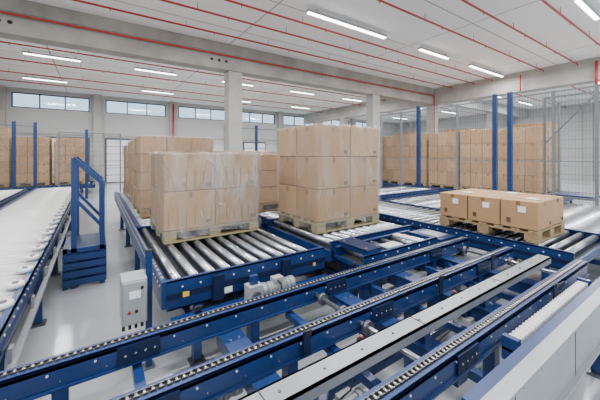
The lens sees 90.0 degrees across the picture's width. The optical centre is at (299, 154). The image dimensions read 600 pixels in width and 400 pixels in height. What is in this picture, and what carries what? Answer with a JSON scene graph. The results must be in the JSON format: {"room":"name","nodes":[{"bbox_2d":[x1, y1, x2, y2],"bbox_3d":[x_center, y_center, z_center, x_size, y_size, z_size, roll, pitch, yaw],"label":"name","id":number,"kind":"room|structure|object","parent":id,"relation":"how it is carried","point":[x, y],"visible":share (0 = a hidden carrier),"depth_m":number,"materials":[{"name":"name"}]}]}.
{"room":"distribution center","nodes":[
{"label":"distribution center","id":0,"kind":"room"},
{"bbox_2d":[6,87,398,182],"bbox_3d":[-5.611,-1.000,24.196,42.000,5.600,0.300,0,0,-34],"label":"wall","id":1,"kind":"structure","parent":0,"point":[48,120],"depth_m":19.90,"materials":[{"name":"white paint"}]},
{"bbox_2d":[0,85,5,127],"bbox_3d":[-16.449,-0.999,16.439,0.450,5.598,0.299,0,0,-34],"label":"pilaster","id":2,"kind":"object","parent":1,"relation":"attached to","point":[2,88],"visible":0.44,"depth_m":16.41,"materials":[{"name":"concrete"}]},
{"bbox_2d":[11,92,89,111],"bbox_3d":[-14.752,-3.130,17.899,3.600,0.860,0.100,0,0,-34],"label":"window","id":3,"kind":"structure","parent":1,"relation":"in","point":[40,95],"depth_m":17.66,"materials":[{"name":"clear glass"}]},
{"bbox_2d":[46,136,89,182],"bbox_3d":[-14.044,0.350,18.192,2.100,2.900,0.106,0,0,-34],"label":"door","id":4,"kind":"structure","parent":1,"relation":"in","point":[52,137],"depth_m":17.78,"materials":[{"name":"grey metal"}]},
{"bbox_2d":[93,94,101,183],"bbox_3d":[-12.773,-0.999,18.946,0.450,5.598,0.299,0,0,-34],"label":"pilaster","id":5,"kind":"object","parent":1,"relation":"attached to","point":[97,99],"visible":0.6,"depth_m":18.82,"materials":[{"name":"concrete"}]},
{"bbox_2d":[105,138,133,182],"bbox_3d":[-11.649,0.350,19.827,2.100,2.900,0.106,0,0,-34],"label":"door","id":6,"kind":"structure","parent":1,"relation":"in","point":[111,144],"depth_m":19.49,"materials":[{"name":"grey metal"}]},
{"bbox_2d":[106,100,165,116],"bbox_3d":[-11.076,-3.130,20.407,3.600,0.860,0.100,0,0,-34],"label":"window","id":7,"kind":"structure","parent":1,"relation":"in","point":[106,100],"depth_m":20.31,"materials":[{"name":"clear glass"}]},
{"bbox_2d":[16,132,276,141],"bbox_3d":[-5.644,-1.230,23.979,41.680,0.100,0.019,0,0,-34],"label":"trim","id":8,"kind":"structure","parent":1,"relation":"attached to","point":[16,132],"depth_m":18.87,"materials":[{"name":"metal"}]},
{"bbox_2d":[169,101,176,136],"bbox_3d":[-9.097,-0.999,21.454,0.450,5.598,0.299,0,0,-34],"label":"pilaster","id":9,"kind":"object","parent":1,"relation":"attached to","point":[170,102],"visible":0.45,"depth_m":21.31,"materials":[{"name":"concrete"}]},
{"bbox_2d":[179,106,223,120],"bbox_3d":[-7.400,-3.130,22.915,3.600,0.860,0.100,0,0,-34],"label":"window","id":10,"kind":"structure","parent":1,"relation":"in","point":[179,106],"depth_m":22.80,"materials":[{"name":"clear glass"}]},
{"bbox_2d":[243,142,265,150],"bbox_3d":[-3.801,0.350,25.180,2.100,2.900,0.106,0,0,-34],"label":"door","id":11,"kind":"structure","parent":1,"relation":"in","point":[246,145],"depth_m":25.03,"materials":[{"name":"grey"}]},
{"bbox_2d":[242,112,274,123],"bbox_3d":[-3.724,-3.130,25.422,3.600,0.860,0.100,0,0,-34],"label":"window","id":12,"kind":"structure","parent":1,"relation":"in","point":[242,112],"depth_m":25.68,"materials":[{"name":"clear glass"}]},
{"bbox_2d":[277,112,282,151],"bbox_3d":[-1.745,-0.999,26.469,0.450,5.598,0.299,0,0,-34],"label":"pilaster","id":13,"kind":"object","parent":1,"relation":"attached to","point":[279,114],"visible":0.46,"depth_m":26.31,"materials":[{"name":"concrete"}]},
{"bbox_2d":[283,115,314,125],"bbox_3d":[-0.048,-3.130,27.930,3.600,0.860,0.100,0,0,-34],"label":"window","id":14,"kind":"structure","parent":1,"relation":"in","point":[283,115],"depth_m":27.56,"materials":[{"name":"clear glass"}]},
{"bbox_2d":[351,119,355,126],"bbox_3d":[5.608,-0.999,31.485,0.450,5.598,0.299,0,0,-34],"label":"pilaster","id":15,"kind":"object","parent":1,"relation":"attached to","point":[353,121],"visible":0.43,"depth_m":31.37,"materials":[{"name":"concrete"}]},
{"bbox_2d":[0,0,599,122],"bbox_3d":[2.560,-3.925,12.217,42.000,0.250,29.300,0,0,-34],"label":"ceiling","id":16,"kind":"structure","parent":0,"point":[405,32],"depth_m":10.32,"materials":[{"name":"paint"}]},
{"bbox_2d":[22,75,67,82],"bbox_3d":[-12.359,-3.704,14.569,1.700,0.188,0.110,0,0,-34],"label":"ceiling lamp","id":17,"kind":"object","parent":16,"relation":"hanging from","point":[26,76],"visible":1,"depth_m":14.53,"materials":[{"name":"white plastic"}]},
{"bbox_2d":[22,49,80,61],"bbox_3d":[-9.189,-3.704,11.163,1.700,0.188,0.110,0,0,-34],"label":"ceiling lamp","id":18,"kind":"object","parent":16,"relation":"hanging from","point":[28,52],"visible":1,"depth_m":11.10,"materials":[{"name":"white plastic"}]},
{"bbox_2d":[134,66,176,75],"bbox_3d":[-6.297,-3.704,13.136,1.700,0.188,0.110,0,0,-34],"label":"ceiling lamp","id":19,"kind":"object","parent":16,"relation":"hanging from","point":[135,68],"visible":1,"depth_m":13.09,"materials":[{"name":"white plastic"}]},
{"bbox_2d":[141,89,173,93],"bbox_3d":[-8.229,-3.704,17.386,1.700,0.188,0.110,0,0,-34],"label":"ceiling lamp","id":20,"kind":"object","parent":16,"relation":"hanging from","point":[145,90],"visible":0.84,"depth_m":17.33,"materials":[{"name":"white plastic"}]},
{"bbox_2d":[0,79,321,112],"bbox_3d":[-9.613,-3.674,17.652,27.812,0.248,0.051,0,0,-34],"label":"pipe","id":21,"kind":"object","parent":16,"relation":"hanging from","point":[0,79],"visible":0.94,"depth_m":17.60,"materials":[{"name":"red metal"}]},
{"bbox_2d":[0,70,338,109],"bbox_3d":[-8.430,-3.674,15.918,27.812,0.248,0.051,0,0,-34],"label":"pipe","id":22,"kind":"object","parent":16,"relation":"hanging from","point":[0,70],"visible":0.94,"depth_m":15.77,"materials":[{"name":"red metal"}]},
{"bbox_2d":[0,57,360,105],"bbox_3d":[-7.077,-3.674,13.935,27.812,0.248,0.051,0,0,-34],"label":"pipe","id":23,"kind":"object","parent":16,"relation":"hanging from","point":[0,57],"visible":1,"depth_m":13.84,"materials":[{"name":"red metal"}]},
{"bbox_2d":[0,41,384,100],"bbox_3d":[-5.838,-3.674,12.117,27.812,0.248,0.051,0,0,-34],"label":"pipe","id":24,"kind":"object","parent":16,"relation":"hanging from","point":[9,43],"visible":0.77,"depth_m":11.92,"materials":[{"name":"red metal"}]},
{"bbox_2d":[0,0,434,104],"bbox_3d":[-4.015,-3.360,9.524,28.100,0.880,0.540,0,0,-34],"label":"ceiling beam","id":25,"kind":"structure","parent":16,"relation":"attached to","point":[12,27],"depth_m":9.33,"materials":[{"name":"grey concrete"}]},
{"bbox_2d":[221,80,253,85],"bbox_3d":[-3.158,-3.704,15.277,1.700,0.188,0.110,0,0,-34],"label":"ceiling lamp","id":26,"kind":"object","parent":16,"relation":"hanging from","point":[246,84],"visible":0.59,"depth_m":15.51,"materials":[{"name":"white plastic"}]},
{"bbox_2d":[72,0,451,87],"bbox_3d":[-3.274,-3.674,8.359,27.812,0.248,0.051,0,0,-34],"label":"pipe","id":27,"kind":"object","parent":16,"relation":"hanging from","point":[81,1],"visible":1,"depth_m":9.08,"materials":[{"name":"red metal"}]},
{"bbox_2d":[0,11,597,132],"bbox_3d":[-1.954,-0.910,6.454,27.845,5.420,6.755,0,0,-34],"label":"pipe","id":28,"kind":"object","parent":16,"relation":"hanging from","point":[2,12],"visible":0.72,"depth_m":9.77,"materials":[{"name":"red metal"}]},
{"bbox_2d":[291,106,309,108],"bbox_3d":[0.032,-3.704,23.022,1.700,0.188,0.110,0,0,-34],"label":"ceiling lamp","id":29,"kind":"object","parent":16,"relation":"hanging from","point":[307,107],"visible":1,"depth_m":22.99,"materials":[{"name":"white plastic"}]},
{"bbox_2d":[290,90,314,94],"bbox_3d":[0.146,-3.704,17.531,1.700,0.188,0.110,0,0,-34],"label":"ceiling lamp","id":30,"kind":"object","parent":16,"relation":"hanging from","point":[296,91],"visible":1,"depth_m":17.47,"materials":[{"name":"white plastic"}]},
{"bbox_2d":[160,0,474,84],"bbox_3d":[-2.626,-3.674,7.409,27.812,0.248,0.051,0,0,-34],"label":"pipe","id":31,"kind":"object","parent":16,"relation":"hanging from","point":[167,1],"visible":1,"depth_m":8.97,"materials":[{"name":"red metal"}]},
{"bbox_2d":[306,8,386,38],"bbox_3d":[1.421,-3.704,8.475,3.000,0.188,0.110,0,0,-34],"label":"ceiling lamp","id":32,"kind":"object","parent":16,"relation":"attached to","point":[316,13],"visible":1,"depth_m":8.30,"materials":[{"name":"white plastic"}]},
{"bbox_2d":[342,97,361,101],"bbox_3d":[3.451,-3.704,19.785,1.700,0.188,0.110,0,0,-34],"label":"ceiling lamp","id":33,"kind":"object","parent":16,"relation":"hanging from","point":[342,97],"visible":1,"depth_m":19.67,"materials":[{"name":"white plastic"}]},
{"bbox_2d":[224,0,492,81],"bbox_3d":[-2.147,-3.674,6.707,27.812,0.248,0.051,0,0,-34],"label":"pipe","id":34,"kind":"object","parent":16,"relation":"hanging from","point":[231,1],"visible":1,"depth_m":8.91,"materials":[{"name":"red metal"}]},
{"bbox_2d":[418,45,449,58],"bbox_3d":[4.850,-3.704,10.813,1.800,0.188,0.110,0,0,-34],"label":"ceiling lamp","id":35,"kind":"object","parent":16,"relation":"attached to","point":[422,48],"visible":1,"depth_m":10.71,"materials":[{"name":"white plastic"}]},
{"bbox_2d":[303,57,599,123],"bbox_3d":[8.742,-3.360,16.252,0.640,0.880,29.000,0,0,-34],"label":"ceiling beam","id":36,"kind":"structure","parent":16,"relation":"attached to","point":[566,74],"depth_m":14.58,"materials":[{"name":"grey concrete"}]},
{"bbox_2d":[377,0,543,71],"bbox_3d":[-1.020,-3.674,5.054,27.812,0.248,0.051,0,0,-34],"label":"pipe","id":37,"kind":"object","parent":16,"relation":"hanging from","point":[382,1],"visible":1,"depth_m":8.74,"materials":[{"name":"red metal"}]},
{"bbox_2d":[468,63,503,76],"bbox_3d":[8.154,-3.704,13.068,3.000,0.188,0.110,0,0,-34],"label":"ceiling lamp","id":38,"kind":"object","parent":16,"relation":"attached to","point":[469,65],"visible":1,"depth_m":12.86,"materials":[{"name":"white plastic"}]},
{"bbox_2d":[445,99,528,117],"bbox_3d":[13.570,-3.450,21.543,13.300,0.700,0.400,0,0,-34],"label":"ceiling beam","id":39,"kind":"structure","parent":16,"relation":"attached to","point":[502,109],"depth_m":21.16,"materials":[{"name":"grey concrete"}]},
{"bbox_2d":[461,0,577,65],"bbox_3d":[-0.400,-3.674,4.146,27.812,0.248,0.051,0,0,-34],"label":"pipe","id":40,"kind":"object","parent":16,"relation":"hanging from","point":[464,1],"visible":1,"depth_m":8.59,"materials":[{"name":"metal"}]},
{"bbox_2d":[516,94,566,107],"bbox_3d":[15.063,-3.674,19.354,13.100,0.248,0.051,0,0,-34],"label":"pipe","id":41,"kind":"object","parent":16,"relation":"attached to","point":[516,94],"visible":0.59,"depth_m":19.53,"materials":[{"name":"red metal"}]},
{"bbox_2d":[540,0,599,45],"bbox_3d":[0.192,-3.674,3.278,27.812,0.248,0.051,0,0,-34],"label":"pipe","id":42,"kind":"object","parent":16,"relation":"hanging from","point":[543,1],"visible":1,"depth_m":8.04,"materials":[{"name":"metal"}]},
{"bbox_2d":[574,0,599,19],"bbox_3d":[7.215,-3.704,7.524,1.800,0.188,0.110,0,0,-34],"label":"ceiling lamp","id":43,"kind":"object","parent":16,"relation":"hanging from","point":[583,4],"visible":1,"depth_m":7.47,"materials":[{"name":"white plastic"}]},
{"bbox_2d":[8,178,599,399],"bbox_3d":[2.645,1.900,12.094,42.000,0.200,29.000,0,0,-34],"label":"floor","id":44,"kind":"structure","parent":0,"point":[87,314],"depth_m":3.28,"materials":[{"name":"concrete"}]},
{"bbox_2d":[0,188,27,206],"bbox_3d":[-6.851,1.417,5.918,1.176,0.765,7.500,0,0,-34],"label":"conveyor","id":45,"kind":"object","parent":44,"relation":"on","point":[6,196],"visible":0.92,"depth_m":8.01,"materials":[{"name":"blue paint"}]},
{"bbox_2d":[0,121,36,189],"bbox_3d":[-11.374,0.275,10.641,3.180,3.050,0.180,0,0,-34],"label":"fence","id":46,"kind":"object","parent":44,"relation":"on","point":[13,125],"visible":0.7,"depth_m":11.14,"materials":[{"name":"grey metal"}]},
{"bbox_2d":[0,187,79,370],"bbox_3d":[-4.995,1.397,5.581,1.163,0.805,10.150,0,0,-34],"label":"conveyor","id":47,"kind":"object","parent":44,"relation":"on","point":[31,224],"visible":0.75,"depth_m":3.28,"materials":[{"name":"blue paint"}]},
{"bbox_2d":[1,181,94,193],"bbox_3d":[-12.372,1.567,13.168,5.600,0.465,1.726,0,0,-34],"label":"conveyor","id":48,"kind":"object","parent":44,"relation":"on","point":[91,184],"visible":0.44,"depth_m":13.29,"materials":[{"name":"metal"}]},
{"bbox_2d":[1,127,11,187],"bbox_3d":[-12.935,0.092,12.661,1.177,2.510,1.193,0,0,-34],"label":"load","id":49,"kind":"object","parent":48,"relation":"on","point":[4,138],"visible":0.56,"depth_m":12.49,"materials":[{"name":"brown cardboard"}]},
{"bbox_2d":[16,137,51,186],"bbox_3d":[-11.974,0.266,13.561,1.169,2.162,1.171,0,0,-34],"label":"load","id":50,"kind":"object","parent":48,"relation":"on","point":[44,144],"visible":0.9,"depth_m":13.11,"materials":[{"name":"brown cardboard"}]},
{"bbox_2d":[55,138,84,184],"bbox_3d":[-10.899,0.266,14.293,1.184,2.161,1.176,0,0,-34],"label":"load","id":51,"kind":"object","parent":48,"relation":"on","point":[76,150],"visible":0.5,"depth_m":13.79,"materials":[{"name":"brown cardboard"}]},
{"bbox_2d":[54,142,80,182],"bbox_3d":[-12.743,0.541,16.549,1.279,2.512,1.178,0,0,-34],"label":"load","id":52,"kind":"object","parent":44,"relation":"on","point":[54,142],"visible":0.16,"depth_m":15.78,"materials":[{"name":"brown cardboard"}]},
{"bbox_2d":[62,156,106,290],"bbox_3d":[-3.172,0.910,4.446,0.490,1.781,0.880,0,0,-34],"label":"steps","id":53,"kind":"structure","parent":44,"relation":"on","point":[84,260],"depth_m":4.12,"materials":[{"name":"blue paint"}]},
{"bbox_2d":[58,129,120,198],"bbox_3d":[-8.690,0.375,12.472,2.280,2.850,0.180,0,0,-34],"label":"fence","id":54,"kind":"object","parent":44,"relation":"on","point":[86,133],"visible":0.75,"depth_m":12.33,"materials":[{"name":"grey metal"}]},
{"bbox_2d":[120,249,154,370],"bbox_3d":[-1.345,1.302,2.496,0.250,0.995,0.260,0,0,-34],"label":"cabinet","id":55,"kind":"object","parent":44,"relation":"on","point":[135,286],"visible":0.99,"depth_m":2.42,"materials":[{"name":"light grey painted steel"},{"name":"plastic"}]},
{"bbox_2d":[172,104,173,136],"bbox_3d":[-8.966,-0.900,21.217,0.118,5.400,0.118,0,0,-34],"label":"riser pipe","id":56,"kind":"object","parent":44,"relation":"on","point":[172,104],"visible":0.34,"depth_m":21.17,"materials":[{"name":"red metal"}]},
{"bbox_2d":[114,192,326,367],"bbox_3d":[-2.392,1.411,5.772,1.686,0.778,7.568,0,0,-34],"label":"conveyor","id":57,"kind":"object","parent":44,"relation":"on","point":[259,262],"visible":0.66,"depth_m":3.06,"materials":[{"name":"blue metal"}]},
{"bbox_2d":[123,145,128,196],"bbox_3d":[-4.125,0.392,8.259,1.281,1.311,1.169,0,0,-34],"label":"load","id":58,"kind":"object","parent":57,"relation":"on","point":[125,148],"visible":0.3,"depth_m":7.68,"materials":[{"name":"brown cardboard"}]},
{"bbox_2d":[128,140,134,204],"bbox_3d":[-3.342,0.356,7.103,1.280,1.382,1.183,0,0,-34],"label":"load","id":59,"kind":"object","parent":57,"relation":"on","point":[131,169],"visible":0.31,"depth_m":6.58,"materials":[{"name":"brown cardboard"}]},
{"bbox_2d":[133,136,212,217],"bbox_3d":[-2.466,0.351,5.793,1.297,1.392,1.224,0,0,-34],"label":"load","id":60,"kind":"object","parent":57,"relation":"on","point":[144,146],"visible":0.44,"depth_m":5.17,"materials":[{"name":"brown cardboard"}]},
{"bbox_2d":[149,152,258,244],"bbox_3d":[-1.360,0.502,4.254,1.305,1.090,1.086,0,0,-34],"label":"load","id":61,"kind":"object","parent":57,"relation":"on","point":[190,192],"visible":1,"depth_m":3.81,"materials":[{"name":"brown cardboard"}]},
{"bbox_2d":[224,71,241,150],"bbox_3d":[-2.380,-0.560,10.694,0.520,4.720,0.470,0,0,-34],"label":"concrete column","id":62,"kind":"structure","parent":44,"relation":"on","point":[232,80],"depth_m":10.50,"materials":[{"name":"grey concrete"}]},
{"bbox_2d":[243,125,277,153],"bbox_3d":[-0.766,0.225,14.609,6.180,3.150,0.180,0,0,-34],"label":"fence","id":63,"kind":"object","parent":44,"relation":"on","point":[256,126],"visible":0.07,"depth_m":13.74,"materials":[{"name":"grey metal"}]},
{"bbox_2d":[0,236,588,399],"bbox_3d":[0.318,1.410,1.974,5.457,0.780,1.298,0,0,-34],"label":"conveyor","id":64,"kind":"object","parent":44,"relation":"on","point":[478,323],"visible":1,"depth_m":1.87,"materials":[{"name":"blue metal"}]},
{"bbox_2d":[258,205,411,291],"bbox_3d":[-0.536,1.417,6.231,1.563,0.765,5.500,0,0,-34],"label":"conveyor","id":65,"kind":"object","parent":44,"relation":"on","point":[268,221],"visible":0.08,"depth_m":4.23,"materials":[{"name":"silver metal"}]},
{"bbox_2d":[213,151,267,153],"bbox_3d":[-1.589,0.467,7.693,1.294,1.160,1.187,0,0,-34],"label":"load","id":66,"kind":"object","parent":65,"relation":"on","point":[239,152],"visible":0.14,"depth_m":7.26,"materials":[{"name":"brown cardboard"}]},
{"bbox_2d":[256,154,279,211],"bbox_3d":[-0.604,0.506,6.244,1.289,1.082,1.182,0,0,-34],"label":"load","id":67,"kind":"object","parent":65,"relation":"on","point":[268,183],"visible":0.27,"depth_m":5.59,"materials":[{"name":"brown cardboard"}]},
{"bbox_2d":[279,124,378,233],"bbox_3d":[0.436,0.307,4.716,1.288,1.481,1.107,0,0,-34],"label":"load","id":68,"kind":"object","parent":65,"relation":"on","point":[328,173],"visible":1,"depth_m":4.29,"materials":[{"name":"brown cardboard"}]},
{"bbox_2d":[340,118,347,125],"bbox_3d":[3.518,-0.560,23.856,0.520,4.720,0.470,0,0,-34],"label":"concrete column","id":69,"kind":"structure","parent":44,"relation":"on","point":[343,121],"depth_m":23.67,"materials":[{"name":"grey concrete"}]},
{"bbox_2d":[366,95,379,186],"bbox_3d":[3.601,-0.560,14.773,0.520,4.720,0.470,0,0,-34],"label":"concrete column","id":70,"kind":"structure","parent":44,"relation":"on","point":[372,101],"depth_m":14.64,"materials":[{"name":"grey concrete"}]},
{"bbox_2d":[334,228,455,297],"bbox_3d":[1.227,1.386,3.702,1.700,0.828,0.493,0,0,-34],"label":"conveyor","id":71,"kind":"object","parent":44,"relation":"on","point":[349,251],"visible":0.45,"depth_m":3.44,"materials":[{"name":"blue metal"}]},
{"bbox_2d":[378,185,438,199],"bbox_3d":[2.618,1.417,8.867,3.080,0.765,1.326,0,0,-34],"label":"conveyor","id":72,"kind":"object","parent":44,"relation":"on","point":[384,193],"visible":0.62,"depth_m":8.75,"materials":[{"name":"blue paint"}]},
{"bbox_2d":[385,190,454,208],"bbox_3d":[3.661,1.417,7.339,3.080,0.765,1.426,0,0,-34],"label":"conveyor","id":73,"kind":"object","parent":44,"relation":"on","point":[432,199],"visible":0.31,"depth_m":7.07,"materials":[{"name":"silver metal"}]},
{"bbox_2d":[426,104,437,132],"bbox_3d":[7.773,-0.560,17.619,0.520,4.720,0.470,0,0,-34],"label":"concrete column","id":74,"kind":"structure","parent":44,"relation":"on","point":[427,106],"depth_m":17.47,"materials":[{"name":"grey concrete"}]},
{"bbox_2d":[383,181,580,202],"bbox_3d":[6.480,1.567,13.499,2.706,0.465,8.600,0,0,-34],"label":"conveyor","id":75,"kind":"object","parent":44,"relation":"on","point":[385,184],"visible":0.12,"depth_m":12.63,"materials":[{"name":"metal"}]},
{"bbox_2d":[383,136,407,183],"bbox_3d":[4.809,0.207,14.814,1.279,2.281,1.301,0,0,-34],"label":"load","id":76,"kind":"object","parent":75,"relation":"on","point":[387,139],"visible":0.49,"depth_m":14.42,"materials":[{"name":"brown cardboard"}]},
{"bbox_2d":[402,133,433,185],"bbox_3d":[5.557,0.181,13.720,1.276,2.331,1.297,0,0,-34],"label":"load","id":77,"kind":"object","parent":75,"relation":"on","point":[424,134],"visible":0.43,"depth_m":13.39,"materials":[{"name":"brown cardboard"}]},
{"bbox_2d":[428,132,459,188],"bbox_3d":[6.309,0.206,12.619,1.286,2.282,1.309,0,0,-34],"label":"load","id":78,"kind":"object","parent":75,"relation":"on","point":[448,149],"visible":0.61,"depth_m":12.20,"materials":[{"name":"brown cardboard"}]},
{"bbox_2d":[444,128,476,132],"bbox_3d":[7.307,0.103,13.421,1.102,2.488,1.222,0,0,-34],"label":"load","id":79,"kind":"object","parent":75,"relation":"on","point":[454,130],"visible":0.06,"depth_m":13.16,"materials":[{"name":"brown cardboard"}]},
{"bbox_2d":[460,128,490,189],"bbox_3d":[7.051,0.182,11.520,1.282,2.331,1.302,0,0,-34],"label":"load","id":80,"kind":"object","parent":75,"relation":"on","point":[467,143],"visible":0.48,"depth_m":11.23,"materials":[{"name":"brown cardboard"}]},
{"bbox_2d":[498,127,550,194],"bbox_3d":[7.808,0.207,10.422,1.283,2.280,1.304,0,0,-34],"label":"load","id":81,"kind":"object","parent":75,"relation":"on","point":[531,140],"visible":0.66,"depth_m":9.95,"materials":[{"name":"brown cardboard"}]},
{"bbox_2d":[513,122,560,191],"bbox_3d":[8.806,0.103,11.223,1.102,2.488,1.222,0,0,-34],"label":"load","id":82,"kind":"object","parent":75,"relation":"on","point":[548,124],"visible":0.15,"depth_m":10.80,"materials":[{"name":"brown cardboard"}]},
{"bbox_2d":[486,112,490,128],"bbox_3d":[13.845,-0.650,21.761,0.520,4.900,0.470,0,0,-34],"label":"concrete column","id":83,"kind":"structure","parent":44,"relation":"on","point":[488,116],"depth_m":21.66,"materials":[{"name":"grey concrete"}]},
{"bbox_2d":[378,199,599,280],"bbox_3d":[1.625,1.417,6.180,1.376,0.765,6.420,0,0,-34],"label":"conveyor","id":84,"kind":"object","parent":44,"relation":"on","point":[573,244],"visible":0.29,"depth_m":3.94,"materials":[{"name":"metal"}]},
{"bbox_2d":[439,188,564,243],"bbox_3d":[2.834,0.801,4.280,0.953,0.492,1.222,0,0,-34],"label":"load","id":85,"kind":"object","parent":84,"relation":"on","point":[492,211],"visible":1,"depth_m":3.92,"materials":[{"name":"brown cardboard"}]},
{"bbox_2d":[380,84,599,205],"bbox_3d":[4.902,0.075,8.784,0.180,3.450,6.592,0,0,-34],"label":"fence","id":86,"kind":"object","parent":44,"relation":"on","point":[494,149],"visible":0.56,"depth_m":8.12,"materials":[{"name":"grey metal"}]},
{"bbox_2d":[461,277,599,399],"bbox_3d":[1.682,1.427,1.971,3.200,0.745,0.240,0,0,-34],"label":"conveyor","id":87,"kind":"object","parent":44,"relation":"on","point":[546,357],"visible":1,"depth_m":1.78,"materials":[{"name":"white metal"}]},
{"bbox_2d":[514,201,599,265],"bbox_3d":[5.084,1.417,5.253,3.080,0.765,1.476,0,0,-34],"label":"conveyor","id":88,"kind":"object","parent":44,"relation":"on","point":[582,217],"visible":0.25,"depth_m":5.06,"materials":[{"name":"silver metal"}]},
{"bbox_2d":[543,91,599,200],"bbox_3d":[7.198,0.140,7.815,1.150,3.320,1.050,0,0,-34],"label":"frame","id":89,"kind":"object","parent":44,"relation":"on","point":[587,197],"visible":0.42,"depth_m":7.89,"materials":[{"name":"grey galvanised steel"}]},
{"bbox_2d":[399,102,599,179],"bbox_3d":[19.993,-1.000,23.928,0.600,5.600,29.000,0,0,-34],"label":"wall","id":90,"kind":"structure","parent":0,"point":[450,123],"depth_m":22.98,"materials":[{"name":"concrete"}]}
]}

